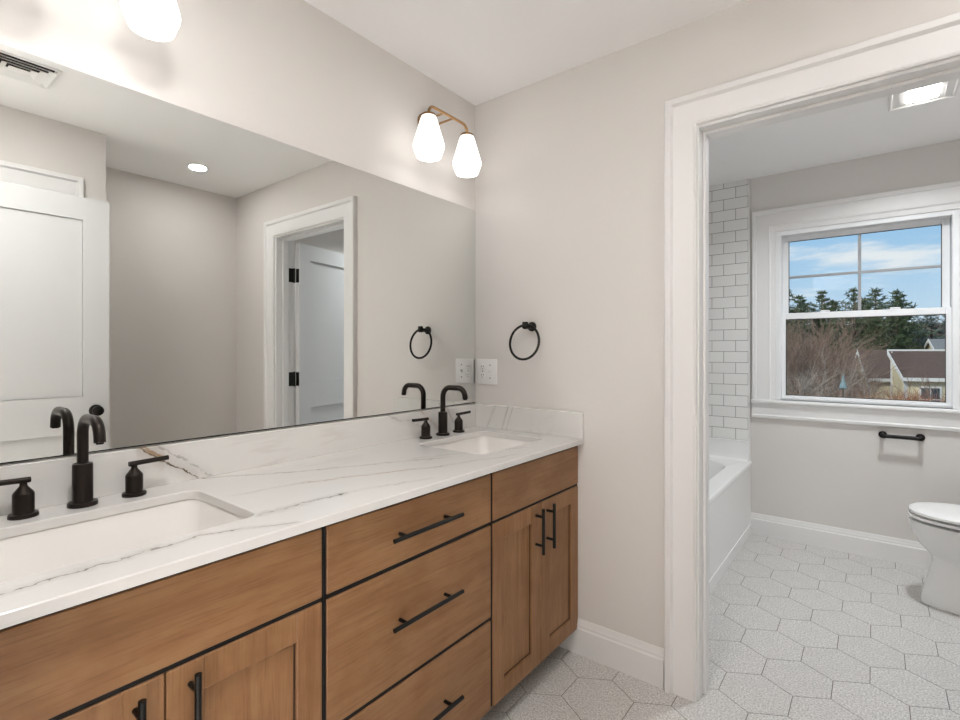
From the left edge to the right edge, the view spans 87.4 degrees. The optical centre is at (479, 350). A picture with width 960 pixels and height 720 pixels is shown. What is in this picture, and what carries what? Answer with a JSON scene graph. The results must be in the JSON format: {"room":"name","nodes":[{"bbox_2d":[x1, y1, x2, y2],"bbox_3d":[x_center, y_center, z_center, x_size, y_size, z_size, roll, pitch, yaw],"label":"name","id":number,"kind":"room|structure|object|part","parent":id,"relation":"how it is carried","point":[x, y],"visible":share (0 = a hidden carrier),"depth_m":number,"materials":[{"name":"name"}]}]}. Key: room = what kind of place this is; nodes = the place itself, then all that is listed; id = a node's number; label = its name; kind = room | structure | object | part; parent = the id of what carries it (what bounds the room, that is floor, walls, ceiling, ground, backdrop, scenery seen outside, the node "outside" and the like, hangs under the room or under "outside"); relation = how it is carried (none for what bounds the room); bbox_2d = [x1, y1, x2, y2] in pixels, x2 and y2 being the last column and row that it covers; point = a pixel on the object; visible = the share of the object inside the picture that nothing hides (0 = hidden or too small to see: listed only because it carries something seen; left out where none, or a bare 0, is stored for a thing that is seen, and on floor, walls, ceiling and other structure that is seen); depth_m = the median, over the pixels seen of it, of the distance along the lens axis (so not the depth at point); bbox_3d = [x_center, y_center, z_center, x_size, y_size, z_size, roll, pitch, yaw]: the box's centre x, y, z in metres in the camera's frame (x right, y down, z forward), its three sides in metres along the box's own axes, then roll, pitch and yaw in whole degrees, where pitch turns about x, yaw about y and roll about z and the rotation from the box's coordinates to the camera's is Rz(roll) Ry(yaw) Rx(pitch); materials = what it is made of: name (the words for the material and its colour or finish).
{"room":"bathroom","nodes":[
{"label":"bathroom","id":0,"kind":"room"},
{"bbox_2d":[0,0,474,465],"bbox_3d":[-0.642,0.043,1.740,0.120,2.460,2.110,0,0,38],"label":"wall","id":1,"kind":"structure","parent":0,"point":[288,72],"depth_m":1.62,"materials":[{"name":"white paint"}]},
{"bbox_2d":[120,0,180,41],"bbox_3d":[-0.902,-0.910,1.151,0.197,0.256,0.362,0,0,38],"label":"vanity light","id":2,"kind":"object","parent":1,"relation":"attached to","point":[155,20],"visible":1,"depth_m":1.21,"materials":[{"name":"white glass"}]},
{"bbox_3d":[-0.800,-0.851,1.222,0.060,0.132,0.060,0,0,38],"label":"bulb","id":3,"kind":"part","parent":2,"relation":"part of","materials":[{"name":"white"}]},
{"bbox_2d":[0,43,475,463],"bbox_3d":[-0.587,-0.214,1.707,0.006,0.926,1.826,0,0,38],"label":"mirror","id":4,"kind":"object","parent":1,"relation":"attached to","point":[169,272],"visible":1,"depth_m":1.42,"materials":[{"name":"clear mirror"}]},
{"bbox_2d":[0,403,476,515],"bbox_3d":[-0.587,0.306,1.696,0.019,0.107,1.849,0,0,38],"label":"backsplash","id":5,"kind":"structure","parent":1,"relation":"attached to","point":[51,479],"depth_m":1.45,"materials":[{"name":"stone"}]},
{"bbox_2d":[413,105,480,177],"bbox_3d":[-0.158,-0.893,2.099,0.197,0.256,0.362,0,0,38],"label":"vanity light","id":6,"kind":"object","parent":1,"relation":"attached to","point":[428,144],"visible":1,"depth_m":2.03,"materials":[{"name":"white glass"}]},
{"bbox_3d":[-0.202,-0.834,1.984,0.060,0.132,0.060,0,0,38],"label":"bulb","id":7,"kind":"part","parent":6,"relation":"part of","materials":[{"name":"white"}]},
{"bbox_3d":[-0.202,-0.846,1.984,0.125,0.161,0.125,0,0,38],"label":"lamp shade","id":8,"kind":"part","parent":6,"relation":"part of","materials":[{"name":"white glass"}]},
{"bbox_3d":[-0.173,-0.954,2.111,0.123,0.051,0.248,0,0,38],"label":"arm","id":9,"kind":"part","parent":6,"relation":"part of","materials":[{"name":"gold metal"}]},
{"bbox_3d":[-0.056,-0.846,2.170,0.125,0.161,0.125,0,0,38],"label":"lamp shade","id":10,"kind":"part","parent":6,"relation":"part of","materials":[{"name":"white glass"}]},
{"bbox_2d":[304,0,959,185],"bbox_3d":[0.428,-1.247,1.070,2.670,0.120,5.817,0,0,38],"label":"ceiling","id":11,"kind":"structure","parent":0,"point":[481,51],"depth_m":2.01,"materials":[{"name":"white paint"}]},
{"bbox_2d":[888,79,959,111],"bbox_3d":[2.015,-1.177,2.284,0.242,0.020,0.248,0,0,38],"label":"exhaust fan","id":12,"kind":"object","parent":11,"relation":"attached to","point":[946,90],"visible":0.63,"depth_m":2.31,"materials":[{"name":"white plastic"}]},
{"bbox_2d":[893,93,900,107],"bbox_3d":[1.944,-1.174,2.340,0.024,0.003,0.208,0,0,38],"label":"grille","id":13,"kind":"object","parent":12,"relation":"attached to","point":[896,97],"depth_m":2.35,"materials":[{"name":"white plastic"}]},
{"bbox_3d":[2.015,-1.172,2.284,0.114,0.006,0.148,0,0,38],"label":"light panel","id":14,"kind":"part","parent":12,"relation":"part of","materials":[{"name":"white plastic"}]},
{"bbox_2d":[944,80,954,96],"bbox_3d":[2.087,-1.174,2.228,0.024,0.003,0.208,0,0,38],"label":"grille","id":15,"kind":"object","parent":12,"relation":"attached to","point":[949,87],"depth_m":2.25,"materials":[{"name":"white plastic"}]},
{"bbox_2d":[475,0,959,648],"bbox_3d":[1.004,0.043,1.706,2.510,2.460,0.130,0,0,38],"label":"wall","id":16,"kind":"structure","parent":0,"point":[569,182],"depth_m":2.00,"materials":[{"name":"white paint"}]},
{"bbox_2d":[477,359,496,384],"bbox_3d":[0.031,0.098,2.377,0.118,0.119,0.015,0,0,38],"label":"outlet plate","id":17,"kind":"object","parent":16,"relation":"attached to","point":[486,368],"visible":1,"depth_m":2.38,"materials":[{"name":"white plastic"}]},
{"bbox_2d":[480,364,484,370],"bbox_3d":[0.012,0.077,2.393,0.034,0.034,0.003,0,0,38],"label":"outlet","id":18,"kind":"object","parent":17,"relation":"attached to","point":[482,366],"depth_m":2.39,"materials":[{"name":"grey plastic"}]},
{"bbox_2d":[480,372,484,378],"bbox_3d":[0.012,0.117,2.393,0.034,0.034,0.003,0,0,38],"label":"outlet","id":19,"kind":"object","parent":17,"relation":"attached to","point":[482,374],"depth_m":2.39,"materials":[{"name":"grey plastic"}]},
{"bbox_2d":[509,322,539,360],"bbox_3d":[0.206,-0.044,2.201,0.160,0.170,0.077,0,0,38],"label":"towel ring","id":20,"kind":"object","parent":16,"relation":"attached to","point":[531,326],"visible":1,"depth_m":2.18,"materials":[{"name":"black metal"}]},
{"bbox_2d":[559,618,663,688],"bbox_3d":[0.513,1.182,1.999,0.436,0.142,0.016,0,0,38],"label":"baseboard","id":21,"kind":"structure","parent":16,"relation":"attached to","point":[641,660],"depth_m":1.97,"materials":[{"name":"white paint"}]},
{"bbox_2d":[664,12,959,702],"bbox_3d":[1.085,0.168,1.541,1.017,2.171,0.030,0,0,38],"label":"trim","id":22,"kind":"structure","parent":16,"relation":"attached to","point":[933,41],"depth_m":1.80,"materials":[{"name":"white paint"}]},
{"bbox_2d":[697,56,959,699],"bbox_3d":[1.131,0.216,1.606,0.821,2.070,0.132,0,0,38],"label":"trim","id":23,"kind":"structure","parent":16,"relation":"attached to","point":[947,70],"depth_m":1.80,"materials":[{"name":"white paint"}]},
{"bbox_2d":[480,534,959,719],"bbox_3d":[0.463,1.283,1.056,2.754,0.060,5.714,0,0,38],"label":"floor","id":24,"kind":"structure","parent":0,"point":[797,631],"depth_m":2.05,"materials":[{"name":"tile"}]},
{"bbox_2d":[0,527,322,719],"bbox_3d":[-0.735,0.818,1.044,0.585,0.871,0.604,0,0,38],"label":"base cabinet","id":25,"kind":"object","parent":24,"relation":"on","point":[239,636],"visible":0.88,"depth_m":0.90,"materials":[{"name":"brown wood"}]},
{"bbox_3d":[-0.640,0.856,0.768,0.020,0.592,0.276,0,0,38],"label":"door","id":26,"kind":"part","parent":25,"relation":"part of","materials":[{"name":"brown wood"}]},
{"bbox_3d":[-0.560,0.651,0.825,0.039,0.164,0.012,0,0,38],"label":"handle","id":27,"kind":"part","parent":25,"relation":"part of","materials":[{"name":"black metal"}]},
{"bbox_3d":[-0.507,0.651,0.892,0.039,0.164,0.012,0,0,38],"label":"handle","id":28,"kind":"part","parent":25,"relation":"part of","materials":[{"name":"black metal"}]},
{"bbox_3d":[-0.457,0.856,1.002,0.020,0.592,0.312,0,0,38],"label":"door","id":29,"kind":"part","parent":25,"relation":"part of","materials":[{"name":"brown wood"}]},
{"bbox_2d":[323,473,490,719],"bbox_3d":[-0.356,0.818,1.529,0.583,0.871,0.624,0,0,38],"label":"base cabinet","id":30,"kind":"object","parent":24,"relation":"on","point":[407,583],"visible":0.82,"depth_m":1.34,"materials":[{"name":"brown wood"}]},
{"bbox_3d":[-0.162,0.472,1.377,0.020,0.153,0.614,0,0,38],"label":"drawer","id":31,"kind":"part","parent":30,"relation":"part of","materials":[{"name":"brown wood"}]},
{"bbox_3d":[-0.162,1.010,1.377,0.020,0.285,0.614,0,0,38],"label":"drawer","id":32,"kind":"part","parent":30,"relation":"part of","materials":[{"name":"brown wood"}]},
{"bbox_3d":[-0.141,0.697,1.360,0.037,0.012,0.264,0,0,38],"label":"handle","id":33,"kind":"part","parent":30,"relation":"part of","materials":[{"name":"black metal"}]},
{"bbox_3d":[-0.141,0.474,1.360,0.037,0.012,0.264,0,0,38],"label":"handle","id":34,"kind":"part","parent":30,"relation":"part of","materials":[{"name":"black metal"}]},
{"bbox_3d":[-0.141,1.004,1.360,0.037,0.012,0.264,0,0,38],"label":"handle","id":35,"kind":"part","parent":30,"relation":"part of","materials":[{"name":"black metal"}]},
{"bbox_2d":[491,446,577,706],"bbox_3d":[0.024,0.818,2.010,0.585,0.871,0.598,0,0,38],"label":"base cabinet","id":36,"kind":"object","parent":24,"relation":"on","point":[534,503],"visible":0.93,"depth_m":1.80,"materials":[{"name":"brown wood"}]},
{"bbox_2d":[0,403,583,629],"bbox_3d":[-0.367,0.317,1.523,0.578,0.128,1.849,0,0,38],"label":"countertop","id":37,"kind":"structure","parent":36,"relation":"on","point":[285,483],"depth_m":1.32,"materials":[{"name":"stone"}]},
{"bbox_2d":[0,414,168,520],"bbox_3d":[-0.886,0.252,1.139,0.166,0.216,0.360,0,0,38],"label":"faucet","id":38,"kind":"object","parent":37,"relation":"on","point":[23,497],"visible":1,"depth_m":1.16,"materials":[{"name":"black metal"}]},
{"bbox_3d":[-1.011,0.280,1.065,0.012,0.015,0.088,0,0,37],"label":"lever","id":39,"kind":"part","parent":38,"relation":"part of","materials":[{"name":"black metal"}]},
{"bbox_3d":[-0.928,0.309,1.173,0.058,0.101,0.058,0,0,38],"label":"spout","id":40,"kind":"part","parent":38,"relation":"part of","materials":[{"name":"black metal"}]},
{"bbox_3d":[-0.879,0.202,1.134,0.148,0.117,0.023,0,0,38],"label":"spout","id":41,"kind":"part","parent":38,"relation":"part of","materials":[{"name":"black metal"}]},
{"bbox_3d":[-0.843,0.280,1.279,0.012,0.015,0.088,0,0,39],"label":"lever","id":42,"kind":"part","parent":38,"relation":"part of","materials":[{"name":"black metal"}]},
{"bbox_2d":[0,499,245,583],"bbox_3d":[-0.750,0.454,1.032,0.363,0.144,0.478,0,0,38],"label":"sink","id":43,"kind":"object","parent":37,"relation":"in","point":[29,554],"visible":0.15,"depth_m":1.14,"materials":[{"name":"white ceramic"}]},
{"bbox_2d":[412,385,470,438],"bbox_3d":[-0.117,0.252,2.119,0.166,0.216,0.360,0,0,38],"label":"faucet","id":44,"kind":"object","parent":37,"relation":"on","point":[442,415],"visible":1,"depth_m":2.13,"materials":[{"name":"black metal"}]},
{"bbox_3d":[-0.242,0.280,2.045,0.012,0.015,0.088,0,0,37],"label":"lever","id":45,"kind":"part","parent":44,"relation":"part of","materials":[{"name":"black metal"}]},
{"bbox_3d":[-0.159,0.309,2.152,0.058,0.101,0.058,0,0,38],"label":"spout","id":46,"kind":"part","parent":44,"relation":"part of","materials":[{"name":"black metal"}]},
{"bbox_3d":[-0.110,0.202,2.114,0.148,0.117,0.023,0,0,38],"label":"spout","id":47,"kind":"part","parent":44,"relation":"part of","materials":[{"name":"black metal"}]},
{"bbox_3d":[-0.074,0.280,2.259,0.012,0.015,0.088,0,0,39],"label":"lever","id":48,"kind":"part","parent":44,"relation":"part of","materials":[{"name":"black metal"}]},
{"bbox_2d":[431,436,530,453],"bbox_3d":[0.009,0.454,2.000,0.363,0.144,0.452,0,0,38],"label":"sink","id":49,"kind":"object","parent":37,"relation":"in","point":[479,444],"visible":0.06,"depth_m":2.19,"materials":[{"name":"white ceramic"}]},
{"bbox_3d":[0.126,0.856,1.745,0.020,0.592,0.294,0,0,38],"label":"door","id":50,"kind":"part","parent":36,"relation":"part of","materials":[{"name":"brown wood"}]},
{"bbox_3d":[0.218,0.651,1.816,0.039,0.164,0.012,0,0,38],"label":"handle","id":51,"kind":"part","parent":36,"relation":"part of","materials":[{"name":"black metal"}]},
{"bbox_3d":[0.266,0.651,1.877,0.039,0.164,0.012,0,0,38],"label":"handle","id":52,"kind":"part","parent":36,"relation":"part of","materials":[{"name":"black metal"}]},
{"bbox_3d":[0.309,0.856,1.978,0.020,0.592,0.294,0,0,38],"label":"door","id":53,"kind":"part","parent":36,"relation":"part of","materials":[{"name":"brown wood"}]},
{"bbox_2d":[709,437,751,595],"bbox_3d":[1.097,0.936,3.095,0.779,0.634,1.520,0,0,38],"label":"bathtub","id":54,"kind":"object","parent":24,"relation":"on","point":[730,465],"visible":0.27,"depth_m":3.04,"materials":[{"name":"white ceramic"}]},
{"bbox_2d":[709,457,749,495],"bbox_3d":[1.092,0.989,3.099,0.765,0.469,1.520,0,0,38],"label":"basin","id":55,"kind":"object","parent":54,"relation":"in","point":[728,476],"depth_m":3.21,"materials":[{"name":"white ceramic"}]},
{"bbox_2d":[908,502,959,614],"bbox_3d":[2.476,0.857,2.343,0.728,0.791,0.416,0,0,38],"label":"toilet","id":56,"kind":"object","parent":24,"relation":"on","point":[936,526],"visible":1,"depth_m":2.43,"materials":[{"name":"white ceramic"}]},
{"bbox_3d":[2.377,0.824,2.421,0.475,0.016,0.368,0,0,38],"label":"seat","id":57,"kind":"part","parent":56,"relation":"part of","materials":[{"name":"white plastic"}]},
{"bbox_3d":[2.377,0.795,2.421,0.474,0.024,0.366,0,0,38],"label":"lid","id":58,"kind":"part","parent":56,"relation":"part of","materials":[{"name":"white plastic"}]},
{"bbox_2d":[750,139,959,541],"bbox_3d":[2.180,0.183,3.303,2.630,2.740,0.140,0,0,38],"label":"wall","id":59,"kind":"structure","parent":0,"point":[845,476],"depth_m":3.12,"materials":[{"name":"white paint"}]},
{"bbox_2d":[709,179,747,440],"bbox_3d":[1.554,-0.284,3.699,0.756,1.805,0.010,0,0,38],"label":"tiled wall","id":60,"kind":"structure","parent":59,"relation":"attached to","point":[728,202],"depth_m":3.53,"materials":[{"name":"white tile"}]},
{"bbox_2d":[748,179,749,459],"bbox_3d":[1.855,-0.217,3.460,0.012,1.940,0.014,0,0,38],"label":"trim","id":61,"kind":"structure","parent":59,"relation":"attached to","point":[748,179],"depth_m":3.45,"materials":[{"name":"white paint"}]},
{"bbox_2d":[751,512,931,568],"bbox_3d":[2.467,1.182,2.978,1.538,0.142,0.016,0,0,38],"label":"baseboard","id":62,"kind":"structure","parent":59,"relation":"attached to","point":[902,551],"depth_m":3.13,"materials":[{"name":"white paint"}]},
{"bbox_2d":[751,180,959,431],"bbox_3d":[2.364,-0.248,3.126,1.177,1.405,0.172,0,0,38],"label":"window","id":63,"kind":"structure","parent":59,"relation":"in","point":[770,247],"depth_m":3.14,"materials":[{"name":"white paint"}]},
{"bbox_3d":[2.339,0.391,3.094,1.177,0.126,0.092,0,0,38],"label":"sill","id":64,"kind":"part","parent":63,"relation":"part of","materials":[{"name":"white paint"}]},
{"bbox_3d":[2.397,-0.493,3.170,0.835,0.556,0.030,0,0,38],"label":"sash","id":65,"kind":"part","parent":63,"relation":"part of","materials":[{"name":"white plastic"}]},
{"bbox_3d":[2.375,0.037,3.140,0.859,0.578,0.035,0,0,38],"label":"sash","id":66,"kind":"part","parent":63,"relation":"part of","materials":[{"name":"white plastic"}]},
{"bbox_3d":[2.377,-0.235,3.143,0.897,1.127,0.128,0,0,38],"label":"frame","id":67,"kind":"part","parent":63,"relation":"part of","materials":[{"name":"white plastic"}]},
{"bbox_2d":[878,431,924,440],"bbox_3d":[2.468,0.502,2.939,0.213,0.042,0.076,0,0,38],"label":"paper holder","id":68,"kind":"object","parent":59,"relation":"attached to","point":[919,437],"visible":1,"depth_m":2.91,"materials":[{"name":"black metal"}]},
{"bbox_3d":[2.401,0.502,2.993,0.042,0.042,0.074,0,0,38],"label":"post","id":69,"kind":"part","parent":68,"relation":"part of","materials":[{"name":"black metal"}]},
{"bbox_3d":[2.536,0.502,2.887,0.042,0.042,0.074,0,0,38],"label":"post","id":70,"kind":"part","parent":68,"relation":"part of","materials":[{"name":"black metal"}]},
{"label":"outside","id":71,"kind":"structure","parent":0,"visible":0},
{"bbox_2d":[808,323,944,396],"bbox_3d":[34.860,0.637,46.876,120.000,7.555,107.000,0,0,38],"label":"ground","id":72,"kind":"structure","parent":71,"point":[938,323],"depth_m":47.41,"materials":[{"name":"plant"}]},
{"bbox_2d":[787,289,805,348],"bbox_3d":[25.207,-1.029,41.291,3.897,8.182,3.956,0,0,33],"label":"pine tree","id":73,"kind":"object","parent":72,"relation":"on","point":[792,299],"visible":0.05,"depth_m":40.86,"materials":[{"name":"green plant"}]},
{"bbox_2d":[787,295,818,349],"bbox_3d":[24.812,-0.399,38.926,3.165,7.966,3.696,0,0,38],"label":"pine tree","id":74,"kind":"object","parent":72,"relation":"on","point":[799,297],"visible":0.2,"depth_m":38.70,"materials":[{"name":"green plant"}]},
{"bbox_2d":[793,299,816,338],"bbox_3d":[29.779,-2.049,46.353,4.819,5.714,4.646,0,0,38],"label":"pine tree","id":75,"kind":"object","parent":72,"relation":"on","point":[803,300],"visible":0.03,"depth_m":46.22,"materials":[{"name":"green plant"}]},
{"bbox_2d":[787,359,827,395],"bbox_3d":[11.267,2.325,18.618,3.470,4.117,3.175,0,0,6],"label":"bare tree","id":76,"kind":"object","parent":72,"relation":"on","point":[794,386],"visible":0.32,"depth_m":18.38,"materials":[{"name":"brown plant"}]},
{"bbox_2d":[806,290,834,349],"bbox_3d":[27.092,-0.874,39.670,3.471,7.935,3.676,0,0,21],"label":"pine tree","id":77,"kind":"object","parent":72,"relation":"on","point":[821,296],"visible":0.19,"depth_m":39.51,"materials":[{"name":"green plant"}]},
{"bbox_2d":[809,300,849,344],"bbox_3d":[30.769,-1.673,44.083,3.911,5.688,4.544,0,0,12],"label":"pine tree","id":78,"kind":"object","parent":72,"relation":"on","point":[831,300],"visible":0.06,"depth_m":44.10,"materials":[{"name":"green plant"}]},
{"bbox_2d":[787,340,876,397],"bbox_3d":[15.073,1.886,21.820,4.046,4.912,3.741,0,0,19],"label":"bare tree","id":79,"kind":"object","parent":72,"relation":"on","point":[850,374],"visible":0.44,"depth_m":21.32,"materials":[{"name":"brown plant"}]},
{"bbox_2d":[817,301,859,360],"bbox_3d":[26.691,-0.059,37.465,3.337,7.437,2.834,0,0,38],"label":"pine tree","id":80,"kind":"object","parent":72,"relation":"on","point":[833,306],"visible":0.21,"depth_m":37.30,"materials":[{"name":"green plant"}]},
{"bbox_2d":[839,375,846,396],"bbox_3d":[12.844,2.568,17.756,0.230,3.470,0.230,0,0,38],"label":"ornament","id":81,"kind":"object","parent":72,"relation":"on","point":[843,385],"visible":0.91,"depth_m":17.72,"materials":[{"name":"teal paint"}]},
{"bbox_2d":[834,287,872,358],"bbox_3d":[28.584,-0.931,38.337,3.770,8.010,4.140,0,0,38],"label":"pine tree","id":82,"kind":"object","parent":72,"relation":"on","point":[852,290],"visible":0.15,"depth_m":38.22,"materials":[{"name":"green plant"}]},
{"bbox_2d":[787,293,921,398],"bbox_3d":[22.236,0.471,30.329,16.049,8.312,24.729,0,0,38],"label":"thicket","id":83,"kind":"object","parent":72,"relation":"on","point":[798,356],"visible":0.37,"depth_m":25.11,"materials":[{"name":"brown plant"}]},
{"bbox_2d":[848,297,890,347],"bbox_3d":[33.787,-1.853,43.532,3.870,5.672,4.786,0,0,38],"label":"pine tree","id":84,"kind":"object","parent":72,"relation":"on","point":[871,307],"visible":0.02,"depth_m":43.29,"materials":[{"name":"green plant"}]},
{"bbox_2d":[853,350,889,398],"bbox_3d":[25.615,2.083,30.631,4.340,4.340,3.070,0,0,21],"label":"house","id":85,"kind":"structure","parent":72,"relation":"on","point":[884,361],"depth_m":30.22,"materials":[{"name":"beige"}]},
{"bbox_2d":[822,384,944,401],"bbox_3d":[17.338,2.787,19.802,8.528,3.163,5.366,0,0,-35],"label":"brush","id":86,"kind":"object","parent":72,"relation":"on","point":[881,389],"visible":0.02,"depth_m":19.92,"materials":[{"name":"brown plant"}]},
{"bbox_2d":[847,287,921,365],"bbox_3d":[29.040,-0.667,36.701,4.908,8.086,4.530,0,0,38],"label":"pine tree","id":87,"kind":"object","parent":72,"relation":"on","point":[875,290],"visible":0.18,"depth_m":36.65,"materials":[{"name":"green plant"}]},
{"bbox_2d":[861,288,935,349],"bbox_3d":[29.403,-0.354,35.337,4.890,8.065,4.208,0,0,-19],"label":"pine tree","id":88,"kind":"object","parent":72,"relation":"on","point":[904,335],"visible":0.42,"depth_m":35.16,"materials":[{"name":"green plant"}]},
{"bbox_2d":[871,299,929,348],"bbox_3d":[34.359,-1.610,41.288,4.954,5.720,5.337,0,0,38],"label":"pine tree","id":89,"kind":"object","parent":72,"relation":"on","point":[912,323],"visible":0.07,"depth_m":40.73,"materials":[{"name":"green plant"}]},
{"bbox_2d":[880,367,944,400],"bbox_3d":[18.373,2.472,20.270,3.360,3.999,3.962,0,0,23],"label":"bare tree","id":90,"kind":"object","parent":72,"relation":"on","point":[925,377],"visible":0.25,"depth_m":20.35,"materials":[{"name":"brown plant"}]},
{"bbox_2d":[887,349,944,401],"bbox_3d":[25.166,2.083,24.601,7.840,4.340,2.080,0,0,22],"label":"house","id":91,"kind":"structure","parent":72,"relation":"on","point":[932,361],"depth_m":25.56,"materials":[{"name":"beige"}]},
{"bbox_3d":[22.299,2.403,24.849,0.720,1.120,0.020,0,0,22],"label":"pane","id":92,"kind":"part","parent":91,"relation":"part of","materials":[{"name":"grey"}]},
{"bbox_2d":[907,315,944,348],"bbox_3d":[33.969,-0.622,38.028,3.237,5.389,3.229,0,0,-9],"label":"pine tree","id":93,"kind":"object","parent":72,"relation":"on","point":[923,339],"visible":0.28,"depth_m":37.79,"materials":[{"name":"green plant"}]},
{"bbox_2d":[924,339,944,348],"bbox_3d":[33.851,1.508,31.799,8.340,4.690,5.470,0,0,30],"label":"house","id":94,"kind":"structure","parent":72,"relation":"on","point":[930,343],"depth_m":33.33,"materials":[{"name":"beige"}]},
{"bbox_2d":[926,315,942,333],"bbox_3d":[36.406,-0.978,37.343,6.109,5.792,4.739,0,0,-28],"label":"bare tree","id":95,"kind":"object","parent":72,"relation":"on","point":[939,315],"visible":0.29,"depth_m":37.44,"materials":[{"name":"grey plant"}]},
{"bbox_2d":[933,315,944,338],"bbox_3d":[35.816,-1.177,37.687,3.748,5.841,3.727,0,0,38],"label":"pine tree","id":96,"kind":"object","parent":72,"relation":"on","point":[943,322],"visible":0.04,"depth_m":37.77,"materials":[{"name":"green plant"}]}
]}

